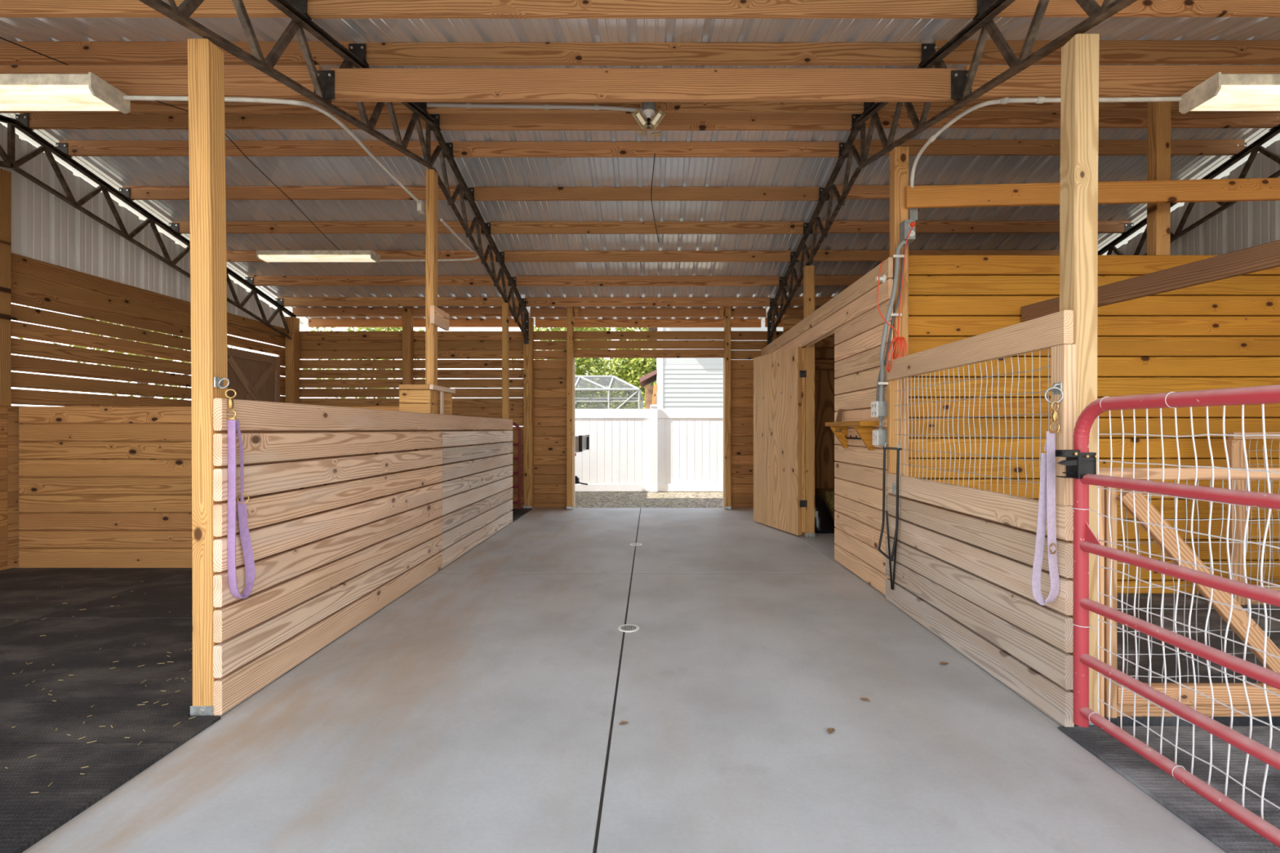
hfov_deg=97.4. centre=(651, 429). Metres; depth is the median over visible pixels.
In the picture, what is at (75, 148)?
purlin
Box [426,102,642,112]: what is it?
conduit
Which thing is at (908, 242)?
cable
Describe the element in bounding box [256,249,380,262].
fluorescent light
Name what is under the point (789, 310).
purlin
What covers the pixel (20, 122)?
truss
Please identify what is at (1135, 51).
purlin
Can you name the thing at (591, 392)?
cage
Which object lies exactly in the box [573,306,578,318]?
block
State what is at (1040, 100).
conduit
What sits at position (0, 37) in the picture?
cable
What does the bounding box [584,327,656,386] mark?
leafy tree
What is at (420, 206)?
junction box
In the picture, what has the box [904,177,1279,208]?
wooden beam
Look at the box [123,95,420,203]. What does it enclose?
conduit
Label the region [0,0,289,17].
purlin
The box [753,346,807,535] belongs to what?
door
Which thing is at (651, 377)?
garden shed
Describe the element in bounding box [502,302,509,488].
timber post
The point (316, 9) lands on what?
purlin
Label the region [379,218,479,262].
conduit
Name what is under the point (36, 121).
purlin
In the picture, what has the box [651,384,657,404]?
plank
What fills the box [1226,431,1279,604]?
wooden gate
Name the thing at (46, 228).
wall
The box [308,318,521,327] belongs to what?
purlin
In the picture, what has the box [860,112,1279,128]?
purlin
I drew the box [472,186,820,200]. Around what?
purlin
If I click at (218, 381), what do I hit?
ring
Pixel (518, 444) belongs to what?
gate
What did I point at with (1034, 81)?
tie beam
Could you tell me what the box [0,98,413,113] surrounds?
purlin
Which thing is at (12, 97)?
diffuser
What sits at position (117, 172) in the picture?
ceiling
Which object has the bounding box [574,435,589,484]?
trailer
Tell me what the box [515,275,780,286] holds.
purlin
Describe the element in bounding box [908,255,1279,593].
wall
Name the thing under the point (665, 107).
purlin
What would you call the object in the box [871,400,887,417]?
outlet box
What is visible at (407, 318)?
timber post
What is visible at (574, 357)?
doorway
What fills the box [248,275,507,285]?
purlin
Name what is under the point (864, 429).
wall shelf
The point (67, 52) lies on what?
purlin
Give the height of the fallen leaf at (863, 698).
0.007 m
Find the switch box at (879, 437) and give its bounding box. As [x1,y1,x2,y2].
[872,430,887,445]
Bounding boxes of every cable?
[0,36,340,250]
[650,153,658,242]
[875,218,915,400]
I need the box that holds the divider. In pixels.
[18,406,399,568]
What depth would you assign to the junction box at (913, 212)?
4.14 m
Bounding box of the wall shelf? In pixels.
[825,421,879,450]
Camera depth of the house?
15.19 m
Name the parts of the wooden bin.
panel, panel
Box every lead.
[224,388,255,598]
[1031,400,1060,605]
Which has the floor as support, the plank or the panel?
the panel
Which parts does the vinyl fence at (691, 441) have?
rail, rail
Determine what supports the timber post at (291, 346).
on the floor
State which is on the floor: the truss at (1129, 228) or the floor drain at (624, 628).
the floor drain at (624, 628)
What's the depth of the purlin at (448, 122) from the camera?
5.05 m
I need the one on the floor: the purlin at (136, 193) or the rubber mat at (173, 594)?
the rubber mat at (173, 594)
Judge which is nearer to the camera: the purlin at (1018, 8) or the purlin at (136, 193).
the purlin at (1018, 8)
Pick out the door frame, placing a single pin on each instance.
(803, 349)
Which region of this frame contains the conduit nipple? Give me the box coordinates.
[878,416,883,430]
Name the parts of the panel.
rail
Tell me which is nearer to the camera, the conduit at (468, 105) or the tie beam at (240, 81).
the tie beam at (240, 81)
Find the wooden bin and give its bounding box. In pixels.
[399,384,455,414]
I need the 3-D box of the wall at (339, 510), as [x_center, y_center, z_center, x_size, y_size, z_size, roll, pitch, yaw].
[-1.924,0.554,5.006,0.122,1.378,5.128,0,0,0]
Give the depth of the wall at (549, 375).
8.93 m
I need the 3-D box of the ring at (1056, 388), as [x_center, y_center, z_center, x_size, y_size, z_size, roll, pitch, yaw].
[1.694,-0.152,2.374,0.059,0.089,0.055,0,0,0]
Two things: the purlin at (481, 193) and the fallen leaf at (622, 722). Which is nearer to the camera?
the fallen leaf at (622, 722)
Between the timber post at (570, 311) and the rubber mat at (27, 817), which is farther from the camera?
the timber post at (570, 311)
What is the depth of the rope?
3.96 m
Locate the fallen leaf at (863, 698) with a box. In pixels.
[859,697,870,701]
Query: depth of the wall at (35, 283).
5.72 m
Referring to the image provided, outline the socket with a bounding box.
[908,222,915,236]
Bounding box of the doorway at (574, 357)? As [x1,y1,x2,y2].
[573,357,724,508]
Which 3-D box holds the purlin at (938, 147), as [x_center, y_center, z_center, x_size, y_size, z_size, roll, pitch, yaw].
[3.772,-2.697,5.384,3.775,0.137,0.038,0,0,0]
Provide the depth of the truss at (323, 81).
3.61 m
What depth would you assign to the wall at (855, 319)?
4.77 m
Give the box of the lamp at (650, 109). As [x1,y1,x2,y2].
[631,102,665,137]
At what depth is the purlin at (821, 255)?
7.25 m
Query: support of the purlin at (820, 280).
attached to the truss at (962, 81)
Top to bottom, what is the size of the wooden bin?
0.272 m
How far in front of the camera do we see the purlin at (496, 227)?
6.65 m
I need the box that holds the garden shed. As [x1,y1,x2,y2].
[640,369,657,408]
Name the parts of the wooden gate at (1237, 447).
rail, rail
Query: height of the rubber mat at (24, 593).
0.064 m
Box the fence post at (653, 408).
[649,404,657,492]
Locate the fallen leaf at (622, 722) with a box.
[618,720,628,724]
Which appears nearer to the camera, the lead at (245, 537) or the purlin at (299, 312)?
the lead at (245, 537)
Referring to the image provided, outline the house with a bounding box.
[648,324,782,408]
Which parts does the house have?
corner trim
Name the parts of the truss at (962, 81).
plate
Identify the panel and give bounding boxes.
[885,310,1075,727]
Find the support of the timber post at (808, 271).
on the floor
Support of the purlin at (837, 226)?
attached to the truss at (962, 81)
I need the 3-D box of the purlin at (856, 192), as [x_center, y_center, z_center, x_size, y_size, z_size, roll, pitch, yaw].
[3.772,-2.542,6.030,3.775,0.137,0.038,0,0,0]
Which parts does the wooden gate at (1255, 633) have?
rail, rail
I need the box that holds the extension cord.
[876,221,915,372]
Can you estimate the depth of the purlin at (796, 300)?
8.51 m
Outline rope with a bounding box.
[877,442,902,590]
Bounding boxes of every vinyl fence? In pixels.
[512,408,649,491]
[657,408,723,491]
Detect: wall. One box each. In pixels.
[0,123,285,337]
[0,253,284,570]
[213,398,512,715]
[299,330,834,507]
[760,257,893,595]
[782,314,838,494]
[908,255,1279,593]
[1111,140,1279,255]
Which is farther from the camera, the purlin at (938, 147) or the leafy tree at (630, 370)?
the leafy tree at (630, 370)
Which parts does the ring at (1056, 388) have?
plate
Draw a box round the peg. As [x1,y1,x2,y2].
[835,408,844,422]
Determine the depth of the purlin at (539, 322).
9.29 m
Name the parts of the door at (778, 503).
frame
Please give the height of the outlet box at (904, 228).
0.140 m
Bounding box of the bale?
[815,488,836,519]
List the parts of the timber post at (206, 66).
post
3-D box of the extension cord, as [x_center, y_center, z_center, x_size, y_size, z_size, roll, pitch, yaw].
[1.761,-0.950,4.054,0.266,1.079,0.135,0,0,0]
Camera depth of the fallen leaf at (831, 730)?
2.32 m
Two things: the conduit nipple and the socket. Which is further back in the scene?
the conduit nipple
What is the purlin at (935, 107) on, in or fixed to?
attached to the truss at (962, 81)
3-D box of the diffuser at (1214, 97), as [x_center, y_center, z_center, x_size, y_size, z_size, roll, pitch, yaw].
[3.740,-1.881,3.215,1.196,0.043,0.211,0,0,0]
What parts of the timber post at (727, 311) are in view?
post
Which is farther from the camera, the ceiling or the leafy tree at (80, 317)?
the leafy tree at (80, 317)
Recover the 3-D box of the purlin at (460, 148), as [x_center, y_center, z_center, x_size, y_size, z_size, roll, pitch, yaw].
[-0.050,-2.691,5.409,3.730,0.137,0.038,0,0,0]
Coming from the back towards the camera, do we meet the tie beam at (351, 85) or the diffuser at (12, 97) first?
the tie beam at (351, 85)
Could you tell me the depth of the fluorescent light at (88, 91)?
3.14 m
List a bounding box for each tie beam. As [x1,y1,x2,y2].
[0,65,322,98]
[330,68,955,102]
[963,65,1279,98]
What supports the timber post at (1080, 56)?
on the floor
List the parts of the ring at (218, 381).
plate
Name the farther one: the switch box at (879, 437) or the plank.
the plank
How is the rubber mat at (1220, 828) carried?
on the floor
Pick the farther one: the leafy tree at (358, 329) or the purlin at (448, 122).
the leafy tree at (358, 329)
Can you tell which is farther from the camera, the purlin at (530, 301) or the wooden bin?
the purlin at (530, 301)
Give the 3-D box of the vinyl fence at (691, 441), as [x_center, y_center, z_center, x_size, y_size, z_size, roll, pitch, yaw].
[4.565,0.427,11.480,8.870,1.685,0.060,0,0,0]
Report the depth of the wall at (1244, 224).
5.60 m
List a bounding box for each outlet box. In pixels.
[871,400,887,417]
[899,219,915,243]
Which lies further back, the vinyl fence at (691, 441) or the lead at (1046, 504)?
the vinyl fence at (691, 441)
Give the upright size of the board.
0.155 m
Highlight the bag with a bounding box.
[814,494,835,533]
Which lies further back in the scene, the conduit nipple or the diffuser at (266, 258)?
the diffuser at (266, 258)
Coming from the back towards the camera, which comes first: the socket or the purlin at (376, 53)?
the socket
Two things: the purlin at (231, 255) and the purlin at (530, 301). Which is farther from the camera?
the purlin at (530, 301)
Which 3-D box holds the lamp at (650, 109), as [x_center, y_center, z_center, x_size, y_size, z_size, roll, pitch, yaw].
[-0.021,-2.649,4.664,0.276,0.398,0.181,0,0,0]
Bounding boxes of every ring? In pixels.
[213,377,229,388]
[1044,382,1063,404]
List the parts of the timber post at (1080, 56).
post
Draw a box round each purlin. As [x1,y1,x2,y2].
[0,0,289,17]
[0,41,354,64]
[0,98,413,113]
[19,113,431,129]
[58,140,439,156]
[122,186,464,199]
[171,221,481,233]
[226,250,496,262]
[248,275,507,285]
[277,297,518,306]
[292,307,524,316]
[306,0,977,18]
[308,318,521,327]
[364,42,923,65]
[426,102,863,113]
[438,113,853,130]
[451,141,840,157]
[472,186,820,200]
[488,221,804,234]
[502,250,791,262]
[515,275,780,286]
[524,297,770,306]
[529,307,765,317]
[535,319,760,327]
[764,318,783,327]
[771,307,818,316]
[777,296,834,306]
[786,275,863,285]
[797,249,1059,261]
[813,220,1131,233]
[829,185,922,199]
[852,139,1244,155]
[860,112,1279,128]
[875,98,1279,112]
[933,40,1279,63]
[995,0,1279,17]
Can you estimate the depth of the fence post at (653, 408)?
11.38 m
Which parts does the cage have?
frame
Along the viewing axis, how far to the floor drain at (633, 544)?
6.09 m
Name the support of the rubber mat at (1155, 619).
on the floor
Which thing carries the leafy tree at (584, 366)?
on the ground
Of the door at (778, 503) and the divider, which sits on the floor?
the divider
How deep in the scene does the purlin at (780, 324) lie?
9.27 m
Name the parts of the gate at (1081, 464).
frame, rail, rail, rail, rail, rail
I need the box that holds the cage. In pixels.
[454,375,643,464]
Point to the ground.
(640, 500)
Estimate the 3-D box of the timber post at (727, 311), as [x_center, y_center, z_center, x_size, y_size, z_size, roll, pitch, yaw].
[1.199,-0.330,8.838,0.098,3.160,0.170,0,0,0]
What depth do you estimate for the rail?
3.18 m
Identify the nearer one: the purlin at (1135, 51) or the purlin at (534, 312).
the purlin at (1135, 51)
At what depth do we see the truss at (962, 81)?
3.61 m
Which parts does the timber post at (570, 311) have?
post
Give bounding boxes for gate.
[510,422,520,509]
[1055,384,1279,848]
[1098,467,1279,718]
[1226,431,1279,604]
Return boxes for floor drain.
[617,624,639,632]
[630,542,641,546]
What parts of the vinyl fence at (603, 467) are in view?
rail, rail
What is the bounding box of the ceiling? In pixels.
[0,17,1279,324]
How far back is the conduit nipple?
4.17 m
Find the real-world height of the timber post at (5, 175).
2.065 m
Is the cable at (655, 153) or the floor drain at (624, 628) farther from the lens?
the cable at (655, 153)
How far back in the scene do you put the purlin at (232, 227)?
6.64 m
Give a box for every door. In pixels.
[226,346,279,402]
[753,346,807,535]
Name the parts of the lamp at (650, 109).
lamp panel, lamp panel, lamp panel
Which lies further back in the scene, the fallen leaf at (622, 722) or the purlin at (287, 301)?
the purlin at (287, 301)
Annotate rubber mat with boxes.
[0,568,191,618]
[0,618,220,745]
[0,742,180,852]
[36,570,192,618]
[511,508,532,521]
[1057,726,1279,852]
[1104,593,1279,726]
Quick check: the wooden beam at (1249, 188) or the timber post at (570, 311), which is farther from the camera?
the timber post at (570, 311)
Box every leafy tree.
[53,316,236,399]
[278,324,425,398]
[509,324,613,375]
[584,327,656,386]
[608,328,656,408]
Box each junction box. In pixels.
[417,200,424,213]
[908,208,917,221]
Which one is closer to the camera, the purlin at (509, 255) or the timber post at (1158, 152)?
the timber post at (1158, 152)
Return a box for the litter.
[5,581,195,792]
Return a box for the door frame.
[801,347,840,532]
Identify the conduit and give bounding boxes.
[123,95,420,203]
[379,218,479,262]
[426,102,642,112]
[877,240,906,401]
[910,96,1182,187]
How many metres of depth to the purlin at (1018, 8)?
3.09 m
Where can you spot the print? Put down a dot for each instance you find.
(815, 512)
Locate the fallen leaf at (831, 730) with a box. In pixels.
[826,727,835,733]
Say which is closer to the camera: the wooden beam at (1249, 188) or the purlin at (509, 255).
the wooden beam at (1249, 188)
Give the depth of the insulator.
4.19 m
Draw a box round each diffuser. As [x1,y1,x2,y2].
[0,84,119,111]
[258,254,375,262]
[1190,84,1279,111]
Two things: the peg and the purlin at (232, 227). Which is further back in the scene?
the purlin at (232, 227)
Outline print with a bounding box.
[814,511,817,517]
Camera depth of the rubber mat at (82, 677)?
2.75 m
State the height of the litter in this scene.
0.002 m
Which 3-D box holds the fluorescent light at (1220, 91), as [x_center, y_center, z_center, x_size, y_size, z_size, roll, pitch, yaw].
[3.740,-1.912,3.215,1.228,0.112,0.233,0,0,0]
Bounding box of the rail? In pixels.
[1022,240,1279,322]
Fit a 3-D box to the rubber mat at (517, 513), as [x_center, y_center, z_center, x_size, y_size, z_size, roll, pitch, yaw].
[-3.230,1.268,8.200,2.740,0.068,1.200,0,0,0]
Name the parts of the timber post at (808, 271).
post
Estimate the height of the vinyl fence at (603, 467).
1.685 m
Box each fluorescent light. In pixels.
[0,71,130,113]
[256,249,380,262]
[1178,71,1279,113]
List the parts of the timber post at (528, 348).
post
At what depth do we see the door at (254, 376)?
8.07 m
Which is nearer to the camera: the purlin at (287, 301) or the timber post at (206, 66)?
the timber post at (206, 66)
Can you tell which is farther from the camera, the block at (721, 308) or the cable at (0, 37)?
the block at (721, 308)
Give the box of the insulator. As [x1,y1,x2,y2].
[875,274,886,283]
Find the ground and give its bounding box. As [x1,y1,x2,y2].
[512,464,723,508]
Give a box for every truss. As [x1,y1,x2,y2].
[0,114,296,339]
[138,0,529,343]
[766,0,1137,343]
[1097,116,1279,255]
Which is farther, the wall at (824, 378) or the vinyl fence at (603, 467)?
the vinyl fence at (603, 467)
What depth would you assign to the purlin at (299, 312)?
8.88 m
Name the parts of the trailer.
frame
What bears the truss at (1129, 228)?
attached to the ceiling
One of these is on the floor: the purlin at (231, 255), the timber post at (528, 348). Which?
the timber post at (528, 348)
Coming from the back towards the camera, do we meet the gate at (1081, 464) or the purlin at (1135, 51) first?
the purlin at (1135, 51)
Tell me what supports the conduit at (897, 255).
attached to the outlet box at (877, 408)
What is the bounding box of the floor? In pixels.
[22,507,1226,852]
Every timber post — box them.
[0,168,11,406]
[187,38,228,715]
[284,316,299,404]
[402,308,413,384]
[425,168,437,522]
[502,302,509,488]
[523,317,533,509]
[566,306,573,509]
[724,306,731,509]
[772,317,776,341]
[803,266,815,537]
[889,146,909,475]
[1059,33,1101,726]
[1146,101,1171,519]
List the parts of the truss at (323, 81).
plate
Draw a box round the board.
[430,305,448,330]
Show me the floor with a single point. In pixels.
(480, 709)
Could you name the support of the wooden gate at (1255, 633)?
attached to the timber post at (1080, 56)
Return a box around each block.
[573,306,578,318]
[719,306,724,318]
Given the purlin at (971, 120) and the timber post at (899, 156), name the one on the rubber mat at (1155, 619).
the timber post at (899, 156)

